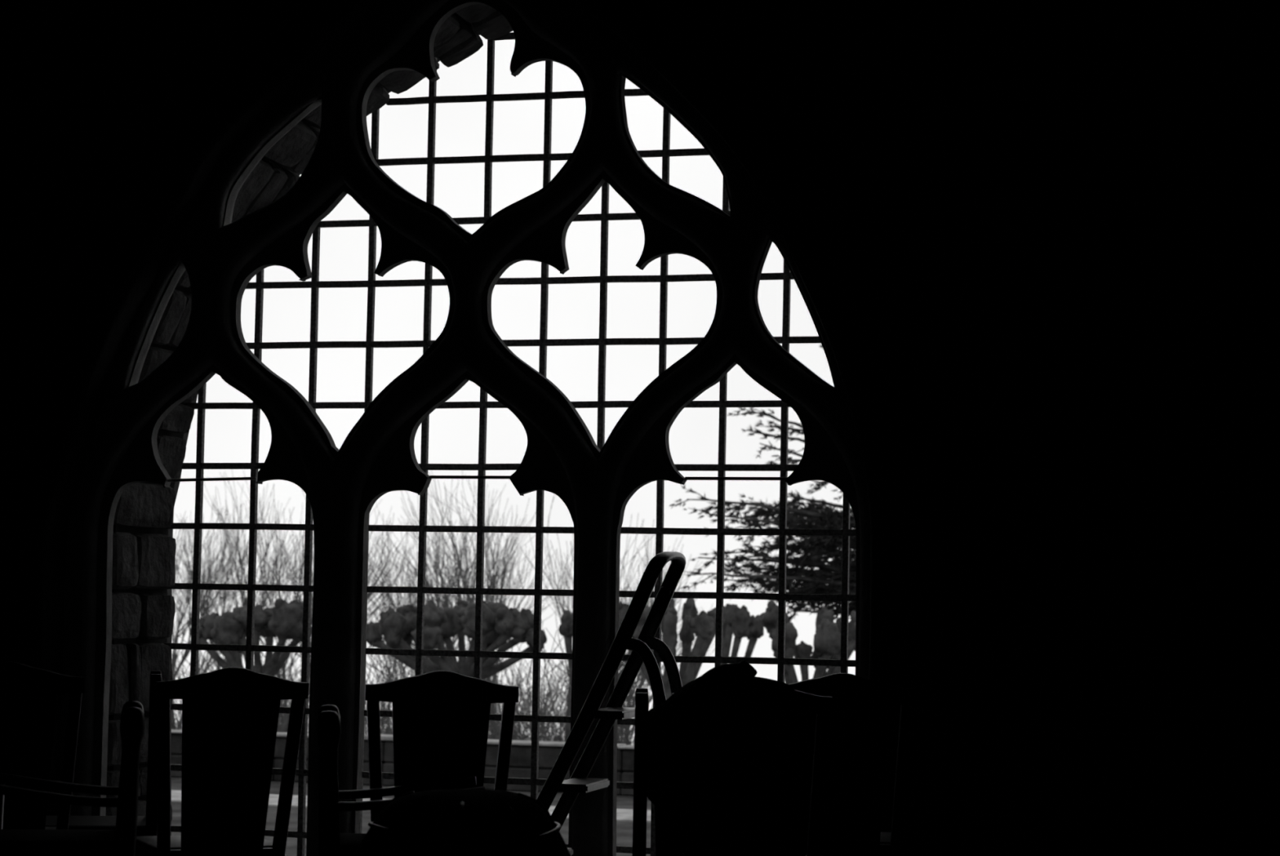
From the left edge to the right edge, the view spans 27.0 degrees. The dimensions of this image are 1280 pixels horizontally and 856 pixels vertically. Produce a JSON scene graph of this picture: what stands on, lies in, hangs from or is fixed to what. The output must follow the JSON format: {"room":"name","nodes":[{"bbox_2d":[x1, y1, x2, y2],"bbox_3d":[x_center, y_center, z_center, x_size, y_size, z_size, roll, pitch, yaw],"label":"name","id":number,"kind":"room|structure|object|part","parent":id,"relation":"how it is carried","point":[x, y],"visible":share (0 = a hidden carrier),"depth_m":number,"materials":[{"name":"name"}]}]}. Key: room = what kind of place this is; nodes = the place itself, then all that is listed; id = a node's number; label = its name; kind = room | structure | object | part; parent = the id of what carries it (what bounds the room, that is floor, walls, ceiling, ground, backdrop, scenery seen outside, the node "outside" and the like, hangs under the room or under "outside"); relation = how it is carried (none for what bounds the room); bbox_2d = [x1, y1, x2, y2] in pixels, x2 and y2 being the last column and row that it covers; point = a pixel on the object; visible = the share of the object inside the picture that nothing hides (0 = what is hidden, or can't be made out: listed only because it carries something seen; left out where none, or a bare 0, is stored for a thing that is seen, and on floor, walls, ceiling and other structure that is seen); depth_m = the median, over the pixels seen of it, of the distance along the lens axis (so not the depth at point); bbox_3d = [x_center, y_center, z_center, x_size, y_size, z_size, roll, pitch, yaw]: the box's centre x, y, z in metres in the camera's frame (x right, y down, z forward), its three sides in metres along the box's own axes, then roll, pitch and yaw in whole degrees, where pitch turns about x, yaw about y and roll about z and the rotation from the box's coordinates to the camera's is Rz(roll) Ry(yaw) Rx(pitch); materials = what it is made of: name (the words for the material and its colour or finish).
{"room":"church interior","nodes":[
{"label":"church interior","id":0,"kind":"room"},
{"bbox_2d":[106,12,479,835],"bbox_3d":[1.043,-0.779,10.010,9.000,5.500,0.500,0,-4,17],"label":"wall","id":1,"kind":"structure","parent":0,"point":[175,485],"depth_m":10.82,"materials":[{"name":"grey stone"}]},
{"bbox_2d":[105,4,512,822],"bbox_3d":[-0.545,0.068,10.355,3.308,3.691,0.465,0,-4,17],"label":"reveal","id":2,"kind":"structure","parent":1,"relation":"attached to","point":[140,561],"depth_m":10.68,"materials":[{"name":"stone"}]},
{"bbox_2d":[0,0,1279,855],"bbox_3d":[0.912,-0.786,9.579,9.600,5.546,0.380,0,-4,17],"label":"wall","id":3,"kind":"structure","parent":0,"point":[1033,245],"depth_m":9.25,"materials":[{"name":"paint"}]},
{"bbox_2d":[58,0,871,855],"bbox_3d":[-0.599,0.049,10.320,3.314,3.886,0.663,0,-4,17],"label":"window","id":4,"kind":"structure","parent":3,"relation":"in","point":[220,256],"depth_m":10.17,"materials":[{"name":"stone"}]},
{"bbox_3d":[-0.823,1.551,3.833,9.600,0.200,12.050,0,-4,17],"label":"floor","id":5,"kind":"structure","parent":0,"visible":0},
{"bbox_2d":[0,700,144,855],"bbox_3d":[-1.640,1.221,7.487,0.484,0.895,0.489,2,-4,-11],"label":"armchair","id":6,"kind":"object","parent":5,"relation":"on","point":[121,841],"visible":1,"depth_m":7.32,"materials":[{"name":"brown wood"}]},
{"bbox_3d":[-1.859,1.343,7.657,0.050,0.663,0.044,2,-4,-11],"label":"leg","id":7,"kind":"part","parent":6,"relation":"part of","materials":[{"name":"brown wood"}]},
{"bbox_2d":[0,828,115,855],"bbox_3d":[-1.663,1.170,7.486,0.415,0.057,0.400,2,-4,-11],"label":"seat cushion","id":8,"kind":"object","parent":6,"relation":"on","point":[13,842],"depth_m":7.32,"materials":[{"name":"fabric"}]},
{"bbox_3d":[-1.693,1.025,7.707,0.436,0.070,0.062,2,-4,-11],"label":"arm","id":9,"kind":"part","parent":6,"relation":"part of","materials":[{"name":"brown wood"}]},
{"bbox_3d":[-1.613,1.000,7.288,0.436,0.070,0.062,2,-4,-11],"label":"arm","id":10,"kind":"part","parent":6,"relation":"part of","materials":[{"name":"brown wood"}]},
{"bbox_3d":[-1.406,1.216,7.329,0.082,0.895,0.068,2,-4,-11],"label":"post","id":11,"kind":"part","parent":6,"relation":"part of","materials":[{"name":"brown wood"}]},
{"bbox_3d":[-1.481,1.239,7.721,0.082,0.895,0.068,2,-4,-11],"label":"post","id":12,"kind":"part","parent":6,"relation":"part of","materials":[{"name":"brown wood"}]},
{"bbox_2d":[44,670,161,835],"bbox_3d":[-1.816,1.279,8.835,0.429,0.941,0.416,2,-4,-10],"label":"chair","id":13,"kind":"object","parent":5,"relation":"on","point":[146,824],"visible":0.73,"depth_m":8.69,"materials":[{"name":"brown wood"}]},
{"bbox_3d":[-1.819,1.319,8.832,0.425,0.040,0.400,2,-4,-10],"label":"seat","id":14,"kind":"part","parent":13,"relation":"part of","materials":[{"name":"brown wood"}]},
{"bbox_3d":[-1.595,1.274,8.693,0.046,0.941,0.036,2,-4,-10],"label":"post","id":15,"kind":"part","parent":13,"relation":"part of","materials":[{"name":"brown wood"}]},
{"bbox_3d":[-1.660,1.296,9.046,0.046,0.941,0.036,2,-4,-10],"label":"post","id":16,"kind":"part","parent":13,"relation":"part of","materials":[{"name":"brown wood"}]},
{"bbox_2d":[135,666,308,855],"bbox_3d":[-1.296,1.212,8.041,0.454,0.996,0.540,2,-4,-22],"label":"dining chair","id":17,"kind":"object","parent":5,"relation":"on","point":[230,715],"visible":0.95,"depth_m":7.86,"materials":[{"name":"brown wood"}]},
{"bbox_3d":[-1.398,1.228,7.790,0.068,0.930,0.111,2,-4,-22],"label":"post","id":18,"kind":"part","parent":17,"relation":"part of","materials":[{"name":"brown wood"}]},
{"bbox_3d":[-1.320,1.304,8.091,0.430,0.045,0.420,2,-4,-22],"label":"seat frame","id":19,"kind":"part","parent":17,"relation":"part of","materials":[{"name":"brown wood"}]},
{"bbox_3d":[-1.238,1.283,7.890,0.330,0.075,0.025,2,-4,-22],"label":"rail","id":20,"kind":"part","parent":17,"relation":"part of","materials":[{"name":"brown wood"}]},
{"bbox_3d":[-1.198,0.752,7.847,0.454,0.098,0.060,2,-4,-22],"label":"crest rail","id":21,"kind":"part","parent":17,"relation":"part of","materials":[{"name":"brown wood"}]},
{"bbox_3d":[-1.050,1.243,7.930,0.068,0.930,0.111,2,-4,-22],"label":"post","id":22,"kind":"part","parent":17,"relation":"part of","materials":[{"name":"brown wood"}]},
{"bbox_2d":[316,703,484,855],"bbox_3d":[-0.689,1.242,7.543,0.484,0.895,0.489,1,-4,-7],"label":"armchair","id":23,"kind":"object","parent":5,"relation":"on","point":[331,842],"visible":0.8,"depth_m":7.32,"materials":[{"name":"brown wood"}]},
{"bbox_3d":[-0.866,1.225,7.322,0.082,0.895,0.068,1,-4,-7],"label":"post","id":24,"kind":"part","parent":23,"relation":"part of","materials":[{"name":"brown wood"}]},
{"bbox_3d":[-0.911,1.249,7.718,0.082,0.895,0.068,1,-4,-7],"label":"post","id":25,"kind":"part","parent":23,"relation":"part of","materials":[{"name":"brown wood"}]},
{"bbox_2d":[339,832,366,855],"bbox_3d":[-0.664,1.192,7.549,0.415,0.057,0.400,1,-4,-7],"label":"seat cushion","id":26,"kind":"object","parent":23,"relation":"on","point":[349,842],"depth_m":7.42,"materials":[{"name":"fabric"}]},
{"bbox_3d":[-0.644,1.021,7.346,0.436,0.070,0.062,1,-4,-7],"label":"arm","id":27,"kind":"part","parent":23,"relation":"part of","materials":[{"name":"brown wood"}]},
{"bbox_3d":[-0.694,1.047,7.770,0.436,0.070,0.062,1,-4,-7],"label":"arm","id":28,"kind":"part","parent":23,"relation":"part of","materials":[{"name":"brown wood"}]},
{"bbox_3d":[-0.537,1.374,7.768,0.050,0.663,0.044,1,-4,-7],"label":"leg","id":29,"kind":"part","parent":23,"relation":"part of","materials":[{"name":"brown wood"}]},
{"bbox_2d":[364,670,519,821],"bbox_3d":[-0.631,1.228,8.105,0.454,0.996,0.540,2,-4,-9],"label":"dining chair","id":30,"kind":"object","parent":5,"relation":"on","point":[441,718],"visible":0.65,"depth_m":7.90,"materials":[{"name":"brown wood"}]},
{"bbox_3d":[-0.787,1.244,7.883,0.068,0.930,0.111,2,-4,-9],"label":"post","id":31,"kind":"part","parent":30,"relation":"part of","materials":[{"name":"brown wood"}]},
{"bbox_3d":[-0.585,0.766,7.896,0.454,0.098,0.060,2,-4,-9],"label":"crest rail","id":32,"kind":"part","parent":30,"relation":"part of","materials":[{"name":"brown wood"}]},
{"bbox_3d":[-0.416,1.255,7.942,0.068,0.930,0.111,2,-4,-9],"label":"post","id":33,"kind":"part","parent":30,"relation":"part of","materials":[{"name":"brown wood"}]},
{"bbox_2d":[353,788,570,855],"bbox_3d":[-0.433,1.261,6.580,0.705,0.736,0.691,1,-4,0],"label":"chair","id":34,"kind":"object","parent":5,"relation":"on","point":[443,821],"visible":1,"depth_m":6.44,"materials":[{"name":"fabric"}]},
{"bbox_3d":[-0.439,1.063,6.590,0.621,0.175,0.609,1,-4,0],"label":"trim cord","id":35,"kind":"part","parent":34,"relation":"part of","materials":[{"name":"black fabric"}]},
{"bbox_2d":[536,551,685,855],"bbox_3d":[-0.178,1.112,9.194,0.858,1.379,0.410,0,-4,13],"label":"stepladder","id":36,"kind":"object","parent":5,"relation":"on","point":[641,646],"visible":0.8,"depth_m":9.02,"materials":[{"name":"metal"}]},
{"bbox_3d":[-0.281,1.135,9.031,0.677,1.304,0.026,0,-4,13],"label":"rail","id":37,"kind":"part","parent":36,"relation":"part of","materials":[{"name":"metal"}]},
{"bbox_3d":[0.067,1.243,8.975,0.264,1.073,0.018,0,-4,13],"label":"leg","id":38,"kind":"part","parent":36,"relation":"part of","materials":[{"name":"metal"}]},
{"bbox_3d":[0.133,1.263,9.267,0.264,1.073,0.018,0,-4,13],"label":"leg","id":39,"kind":"part","parent":36,"relation":"part of","materials":[{"name":"metal"}]},
{"bbox_2d":[631,687,648,855],"bbox_3d":[-0.199,1.213,7.470,0.429,0.959,0.416,1,-4,0],"label":"chair","id":40,"kind":"object","parent":5,"relation":"on","point":[642,697],"visible":1,"depth_m":7.29,"materials":[{"name":"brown wood"}]},
{"bbox_3d":[-0.007,1.228,7.649,0.046,0.959,0.036,1,-4,0],"label":"post","id":41,"kind":"part","parent":40,"relation":"part of","materials":[{"name":"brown wood"}]},
{"bbox_2d":[787,672,915,855],"bbox_3d":[0.654,1.284,8.607,0.454,0.996,0.540,1,-4,6],"label":"dining chair","id":42,"kind":"object","parent":5,"relation":"on","point":[851,819],"visible":0.62,"depth_m":8.41,"materials":[{"name":"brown wood"}]},
{"bbox_3d":[0.637,1.352,8.446,0.330,0.075,0.025,1,-4,6],"label":"rail","id":43,"kind":"part","parent":42,"relation":"part of","materials":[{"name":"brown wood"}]},
{"bbox_3d":[0.637,0.820,8.397,0.454,0.098,0.060,1,-4,6],"label":"crest rail","id":44,"kind":"part","parent":42,"relation":"part of","materials":[{"name":"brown wood"}]},
{"bbox_3d":[0.821,1.306,8.393,0.068,0.930,0.111,1,-4,6],"label":"post","id":45,"kind":"part","parent":42,"relation":"part of","materials":[{"name":"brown wood"}]},
{"bbox_3d":[0.659,1.376,8.661,0.430,0.045,0.420,1,-4,6],"label":"seat frame","id":46,"kind":"part","parent":42,"relation":"part of","materials":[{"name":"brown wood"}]},
{"bbox_3d":[0.337,1.224,7.756,0.454,0.996,0.540,1,-4,7],"label":"dining chair","id":47,"kind":"object","parent":5,"relation":"on","visible":0},
{"bbox_2d":[647,658,807,855],"bbox_3d":[0.243,0.947,7.500,0.464,0.595,0.264,1,-4,0],"label":"coat","id":48,"kind":"object","parent":47,"relation":"hanging from","point":[726,765],"visible":1,"depth_m":7.41,"materials":[{"name":"fabric"}]},
{"label":"outside","id":49,"kind":"structure","parent":0,"visible":0},
{"bbox_2d":[223,499,408,645],"bbox_3d":[-9.391,5.343,79.852,4.135,7.564,6.189,4,-4,-36],"label":"bare tree","id":50,"kind":"object","parent":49,"point":[303,539],"visible":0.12,"depth_m":79.71,"materials":[{"name":"grey plant"}]},
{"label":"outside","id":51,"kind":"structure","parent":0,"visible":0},
{"bbox_3d":[-9.199,7.322,48.985,74.000,0.300,42.790,0,-4,17],"label":"floor","id":52,"kind":"structure","parent":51,"visible":0},
{"bbox_2d":[171,500,265,728],"bbox_3d":[-11.228,4.709,60.441,5.128,6.318,3.968,3,-4,-23],"label":"bare tree","id":53,"kind":"object","parent":52,"relation":"on","point":[204,611],"visible":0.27,"depth_m":60.39,"materials":[{"name":"grey plant"}]},
{"bbox_2d":[171,619,291,731],"bbox_3d":[-7.123,4.741,41.120,3.662,3.939,3.046,1,-4,4],"label":"bare shrub","id":54,"kind":"object","parent":52,"relation":"on","point":[204,660],"visible":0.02,"depth_m":41.00,"materials":[{"name":"grey plant"}]},
{"bbox_2d":[172,640,310,731],"bbox_3d":[-7.120,5.377,47.498,3.384,3.479,3.011,3,-4,-24],"label":"bare shrub","id":55,"kind":"object","parent":52,"relation":"on","point":[279,727],"visible":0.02,"depth_m":47.53,"materials":[{"name":"grey plant"}]},
{"bbox_2d":[189,597,311,675],"bbox_3d":[-5.524,4.450,37.060,2.296,4.188,1.161,-2,-5,37],"label":"tree","id":56,"kind":"object","parent":52,"relation":"on","point":[284,620],"visible":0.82,"depth_m":36.75,"materials":[{"name":"grey plant"}]},
{"bbox_3d":[-6.237,2.895,37.818,0.320,0.381,0.277,0,-4,17],"label":"knob","id":57,"kind":"part","parent":56,"relation":"part of","materials":[{"name":"grey plant"}]},
{"bbox_3d":[-5.999,2.779,37.437,0.343,0.404,0.291,0,-4,17],"label":"knob","id":58,"kind":"part","parent":56,"relation":"part of","materials":[{"name":"grey plant"}]},
{"bbox_3d":[-5.690,2.783,36.807,0.411,0.516,0.358,-1,-4,34],"label":"knob","id":59,"kind":"part","parent":56,"relation":"part of","materials":[{"name":"grey plant"}]},
{"bbox_3d":[-5.814,3.065,37.900,0.475,0.396,0.346,0,-4,17],"label":"knob","id":60,"kind":"part","parent":56,"relation":"part of","materials":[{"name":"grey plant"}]},
{"bbox_3d":[-5.624,2.738,37.637,0.508,0.489,0.442,0,-4,17],"label":"knob","id":61,"kind":"part","parent":56,"relation":"part of","materials":[{"name":"grey plant"}]},
{"bbox_3d":[-5.308,2.628,36.819,0.444,0.392,0.400,0,-4,17],"label":"knob","id":62,"kind":"part","parent":56,"relation":"part of","materials":[{"name":"grey plant"}]},
{"bbox_3d":[-5.191,2.725,37.410,0.361,0.439,0.409,3,-4,-26],"label":"knob","id":63,"kind":"part","parent":56,"relation":"part of","materials":[{"name":"grey plant"}]},
{"bbox_3d":[-4.829,2.617,36.564,0.509,0.568,0.458,0,-4,17],"label":"knob","id":64,"kind":"part","parent":56,"relation":"part of","materials":[{"name":"grey plant"}]},
{"bbox_3d":[-4.705,2.756,37.146,0.350,0.478,0.276,0,-4,17],"label":"knob","id":65,"kind":"part","parent":56,"relation":"part of","materials":[{"name":"grey plant"}]},
{"bbox_2d":[173,468,372,668],"bbox_3d":[-10.449,4.774,70.570,6.257,7.521,4.159,3,-4,-29],"label":"bare tree","id":66,"kind":"object","parent":52,"relation":"on","point":[233,560],"visible":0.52,"depth_m":70.55,"materials":[{"name":"grey plant"}]},
{"bbox_2d":[253,636,309,732],"bbox_3d":[-7.662,5.983,57.149,2.749,3.469,3.044,0,-4,17],"label":"bare shrub","id":67,"kind":"object","parent":52,"relation":"on","point":[281,719],"visible":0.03,"depth_m":57.15,"materials":[{"name":"grey plant"}]},
{"bbox_2d":[222,485,413,732],"bbox_3d":[-6.216,3.989,50.955,2.884,6.733,3.995,-2,-5,43],"label":"bare tree","id":68,"kind":"object","parent":52,"relation":"on","point":[299,595],"visible":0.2,"depth_m":50.96,"materials":[{"name":"grey plant"}]},
{"bbox_2d":[276,640,425,734],"bbox_3d":[-4.432,4.993,43.316,3.486,3.813,3.338,0,-4,17],"label":"bare shrub","id":69,"kind":"object","parent":52,"relation":"on","point":[382,707],"visible":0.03,"depth_m":43.32,"materials":[{"name":"grey plant"}]},
{"bbox_2d":[367,502,469,679],"bbox_3d":[-6.277,5.268,70.503,3.269,6.648,4.067,-1,-4,33],"label":"bare tree","id":70,"kind":"object","parent":52,"relation":"on","point":[398,596],"visible":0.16,"depth_m":70.72,"materials":[{"name":"grey plant"}]},
{"bbox_2d":[365,480,511,680],"bbox_3d":[-4.631,4.308,53.880,4.266,6.516,4.770,3,-4,-26],"label":"bare tree","id":71,"kind":"object","parent":52,"relation":"on","point":[445,603],"visible":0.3,"depth_m":53.70,"materials":[{"name":"grey plant"}]},
{"bbox_2d":[366,599,546,679],"bbox_3d":[-2.550,4.367,35.104,2.641,4.218,1.504,0,-4,17],"label":"tree","id":72,"kind":"object","parent":52,"relation":"on","point":[500,622],"visible":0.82,"depth_m":35.02,"materials":[{"name":"grey plant"}]},
{"bbox_3d":[-3.574,2.763,35.759,0.276,0.354,0.234,-2,-5,39],"label":"knob","id":73,"kind":"part","parent":72,"relation":"part of","materials":[{"name":"grey plant"}]},
{"bbox_3d":[-3.260,2.619,35.149,0.370,0.518,0.329,0,-4,17],"label":"knob","id":74,"kind":"part","parent":72,"relation":"part of","materials":[{"name":"grey plant"}]},
{"bbox_3d":[-3.230,2.887,35.844,0.323,0.393,0.363,3,-4,-33],"label":"knob","id":75,"kind":"part","parent":72,"relation":"part of","materials":[{"name":"grey plant"}]},
{"bbox_3d":[-3.072,2.599,35.718,0.412,0.484,0.366,0,-4,17],"label":"knob","id":76,"kind":"part","parent":72,"relation":"part of","materials":[{"name":"grey plant"}]},
{"bbox_3d":[-2.770,2.731,34.668,0.399,0.385,0.329,0,-4,17],"label":"knob","id":77,"kind":"part","parent":72,"relation":"part of","materials":[{"name":"grey plant"}]},
{"bbox_3d":[-2.745,2.458,34.809,0.437,0.453,0.400,0,-4,17],"label":"knob","id":78,"kind":"part","parent":72,"relation":"part of","materials":[{"name":"grey plant"}]},
{"bbox_3d":[-2.573,2.594,35.363,0.513,0.460,0.346,1,-4,-1],"label":"knob","id":79,"kind":"part","parent":72,"relation":"part of","materials":[{"name":"grey plant"}]},
{"bbox_3d":[-2.389,2.539,35.746,0.443,0.479,0.425,0,-4,17],"label":"knob","id":80,"kind":"part","parent":72,"relation":"part of","materials":[{"name":"grey plant"}]},
{"bbox_3d":[-2.103,2.493,34.708,0.461,0.502,0.347,1,-4,-5],"label":"knob","id":81,"kind":"part","parent":72,"relation":"part of","materials":[{"name":"grey plant"}]},
{"bbox_3d":[-1.970,2.771,35.580,0.433,0.377,0.394,0,-4,17],"label":"knob","id":82,"kind":"part","parent":72,"relation":"part of","materials":[{"name":"grey plant"}]},
{"bbox_3d":[-1.886,2.487,35.242,0.360,0.393,0.392,3,-4,-24],"label":"knob","id":83,"kind":"part","parent":72,"relation":"part of","materials":[{"name":"grey plant"}]},
{"bbox_3d":[-1.694,2.526,34.584,0.367,0.404,0.381,2,-4,-21],"label":"knob","id":84,"kind":"part","parent":72,"relation":"part of","materials":[{"name":"grey plant"}]},
{"bbox_3d":[-1.507,2.610,35.250,0.389,0.460,0.344,0,-4,17],"label":"knob","id":85,"kind":"part","parent":72,"relation":"part of","materials":[{"name":"grey plant"}]},
{"bbox_3d":[-1.364,2.783,34.980,0.297,0.318,0.252,0,-4,17],"label":"knob","id":86,"kind":"part","parent":72,"relation":"part of","materials":[{"name":"grey plant"}]},
{"bbox_2d":[365,638,567,738],"bbox_3d":[-3.500,5.266,46.173,3.962,3.660,3.012,0,-4,17],"label":"bare shrub","id":87,"kind":"object","parent":52,"relation":"on","point":[395,675],"visible":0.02,"depth_m":46.36,"materials":[{"name":"grey plant"}]},
{"bbox_2d":[386,470,568,737],"bbox_3d":[-3.919,4.598,63.979,4.278,7.246,5.115,1,-4,6],"label":"bare tree","id":88,"kind":"object","parent":52,"relation":"on","point":[504,572],"visible":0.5,"depth_m":63.60,"materials":[{"name":"grey plant"}]},
{"bbox_2d":[453,637,568,740],"bbox_3d":[-2.438,5.524,50.235,3.029,3.700,3.519,4,-5,-37],"label":"bare shrub","id":89,"kind":"object","parent":52,"relation":"on","point":[526,727],"visible":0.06,"depth_m":50.52,"materials":[{"name":"grey plant"}]},
{"bbox_2d":[558,608,573,741],"bbox_3d":[-0.832,4.383,34.560,0.656,4.161,0.818,0,-4,17],"label":"tree","id":90,"kind":"object","parent":52,"relation":"on","point":[566,628],"visible":0.27,"depth_m":34.77,"materials":[{"name":"grey plant"}]},
{"bbox_3d":[-0.936,2.586,34.880,0.218,0.421,0.237,3,-4,-28],"label":"knob","id":91,"kind":"part","parent":90,"relation":"part of","materials":[{"name":"grey plant"}]},
{"bbox_3d":[-0.727,2.495,34.401,0.361,0.411,0.327,0,-4,17],"label":"knob","id":92,"kind":"part","parent":90,"relation":"part of","materials":[{"name":"grey plant"}]},
{"bbox_2d":[484,621,652,744],"bbox_3d":[-1.374,4.623,40.578,3.381,4.315,3.522,2,-4,-18],"label":"bare shrub","id":93,"kind":"object","parent":52,"relation":"on","point":[542,726],"visible":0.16,"depth_m":40.76,"materials":[{"name":"grey plant"}]},
{"bbox_2d":[496,595,702,744],"bbox_3d":[-0.434,4.999,45.489,3.501,4.218,3.221,3,-4,-30],"label":"bare shrub","id":94,"kind":"object","parent":52,"relation":"on","point":[621,728],"visible":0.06,"depth_m":45.04,"materials":[{"name":"grey plant"}]},
{"bbox_2d":[519,495,703,687],"bbox_3d":[-0.637,4.701,57.724,4.456,6.392,4.529,2,-4,-21],"label":"bare tree","id":95,"kind":"object","parent":52,"relation":"on","point":[622,663],"visible":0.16,"depth_m":57.09,"materials":[{"name":"grey plant"}]},
{"bbox_2d":[618,513,715,741],"bbox_3d":[0.109,5.342,67.256,4.238,6.317,3.832,0,-4,14],"label":"bare tree","id":96,"kind":"object","parent":52,"relation":"on","point":[626,597],"visible":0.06,"depth_m":67.14,"materials":[{"name":"grey plant"}]},
{"bbox_2d":[618,597,724,699],"bbox_3d":[0.254,4.113,31.115,1.352,4.302,0.875,0,-4,17],"label":"tree","id":97,"kind":"object","parent":52,"relation":"on","point":[703,624],"visible":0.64,"depth_m":30.94,"materials":[{"name":"grey plant"}]},
{"bbox_3d":[-0.148,2.299,31.617,0.297,0.496,0.261,0,-4,17],"label":"knob","id":98,"kind":"part","parent":97,"relation":"part of","materials":[{"name":"grey plant"}]},
{"bbox_3d":[0.047,2.278,31.026,0.297,0.426,0.243,2,-4,-17],"label":"knob","id":99,"kind":"part","parent":97,"relation":"part of","materials":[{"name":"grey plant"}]},
{"bbox_3d":[0.330,2.202,31.370,0.226,0.453,0.197,-2,-5,39],"label":"knob","id":100,"kind":"part","parent":97,"relation":"part of","materials":[{"name":"grey plant"}]},
{"bbox_3d":[0.348,2.347,30.836,0.182,0.468,0.164,0,-4,17],"label":"knob","id":101,"kind":"part","parent":97,"relation":"part of","materials":[{"name":"grey plant"}]},
{"bbox_3d":[0.551,2.395,31.082,0.191,0.450,0.169,0,-4,17],"label":"knob","id":102,"kind":"part","parent":97,"relation":"part of","materials":[{"name":"grey plant"}]},
{"bbox_3d":[0.577,2.211,31.404,0.211,0.452,0.172,-2,-5,37],"label":"knob","id":103,"kind":"part","parent":97,"relation":"part of","materials":[{"name":"grey plant"}]},
{"bbox_3d":[0.731,2.274,30.835,0.273,0.337,0.229,0,-4,17],"label":"knob","id":104,"kind":"part","parent":97,"relation":"part of","materials":[{"name":"grey plant"}]},
{"bbox_3d":[0.881,2.246,31.410,0.232,0.275,0.196,0,-4,17],"label":"knob","id":105,"kind":"part","parent":97,"relation":"part of","materials":[{"name":"grey plant"}]},
{"bbox_2d":[722,603,764,663],"bbox_3d":[1.297,4.552,37.129,0.758,4.211,0.932,0,-4,17],"label":"tree","id":106,"kind":"object","parent":52,"relation":"on","point":[739,622],"visible":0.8,"depth_m":37.23,"materials":[{"name":"grey plant"}]},
{"bbox_3d":[1.280,2.647,37.439,0.277,0.372,0.222,0,-4,17],"label":"knob","id":107,"kind":"part","parent":106,"relation":"part of","materials":[{"name":"grey plant"}]},
{"bbox_3d":[1.382,2.681,36.884,0.253,0.472,0.253,3,-4,-29],"label":"knob","id":108,"kind":"part","parent":106,"relation":"part of","materials":[{"name":"grey plant"}]},
{"bbox_3d":[1.607,2.794,37.334,0.279,0.372,0.258,0,-4,17],"label":"knob","id":109,"kind":"part","parent":106,"relation":"part of","materials":[{"name":"grey plant"}]},
{"bbox_2d":[669,342,856,622],"bbox_3d":[3.260,2.565,41.758,6.045,8.741,3.570,0,-4,17],"label":"cedar tree","id":110,"kind":"object","parent":52,"relation":"on","point":[815,548],"visible":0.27,"depth_m":41.68,"materials":[{"name":"grey plant"}]},
{"bbox_2d":[760,599,855,683],"bbox_3d":[2.038,4.258,32.731,1.288,4.286,1.048,-1,-4,31],"label":"tree","id":111,"kind":"object","parent":52,"relation":"on","point":[827,637],"visible":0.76,"depth_m":32.68,"materials":[{"name":"grey plant"}]},
{"bbox_3d":[1.670,2.381,33.060,0.378,0.511,0.331,0,-4,17],"label":"knob","id":112,"kind":"part","parent":111,"relation":"part of","materials":[{"name":"grey plant"}]},
{"bbox_3d":[1.765,2.612,32.577,0.327,0.573,0.267,0,-4,17],"label":"knob","id":113,"kind":"part","parent":111,"relation":"part of","materials":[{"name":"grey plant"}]},
{"bbox_3d":[2.019,2.786,33.008,0.235,0.312,0.197,0,-4,17],"label":"knob","id":114,"kind":"part","parent":111,"relation":"part of","materials":[{"name":"grey plant"}]},
{"bbox_3d":[2.276,2.841,33.145,0.313,0.322,0.286,0,-4,17],"label":"knob","id":115,"kind":"part","parent":111,"relation":"part of","materials":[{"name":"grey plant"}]},
{"bbox_3d":[2.297,2.413,32.953,0.253,0.437,0.244,0,-4,17],"label":"knob","id":116,"kind":"part","parent":111,"relation":"part of","materials":[{"name":"grey plant"}]},
{"bbox_3d":[2.273,2.557,32.324,0.339,0.504,0.332,2,-4,-14],"label":"knob","id":117,"kind":"part","parent":111,"relation":"part of","materials":[{"name":"grey plant"}]},
{"bbox_3d":[2.478,2.576,33.001,0.275,0.476,0.241,0,-4,17],"label":"knob","id":118,"kind":"part","parent":111,"relation":"part of","materials":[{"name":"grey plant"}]},
{"bbox_3d":[2.636,2.491,32.744,0.227,0.505,0.192,0,-4,17],"label":"knob","id":119,"kind":"part","parent":111,"relation":"part of","materials":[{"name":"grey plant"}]},
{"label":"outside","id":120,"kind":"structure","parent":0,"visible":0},
{"bbox_2d":[171,789,650,822],"bbox_3d":[-2.314,3.102,21.690,31.000,0.112,1.000,0,-4,17],"label":"path","id":121,"kind":"structure","parent":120,"point":[622,814],"depth_m":21.47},
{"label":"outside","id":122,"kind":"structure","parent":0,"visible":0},
{"bbox_2d":[171,777,651,855],"bbox_3d":[-3.839,2.971,18.375,34.000,0.300,13.130,0,-4,17],"label":"floor","id":123,"kind":"structure","parent":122,"point":[624,828],"depth_m":20.18,"materials":[{"name":"grey"}]},
{"bbox_2d":[171,728,634,795],"bbox_3d":[-1.262,2.978,23.631,31.880,0.444,0.320,0,-4,17],"label":"wall","id":124,"kind":"structure","parent":123,"relation":"on","point":[549,751],"depth_m":23.48,"materials":[{"name":"stone"}]}
]}

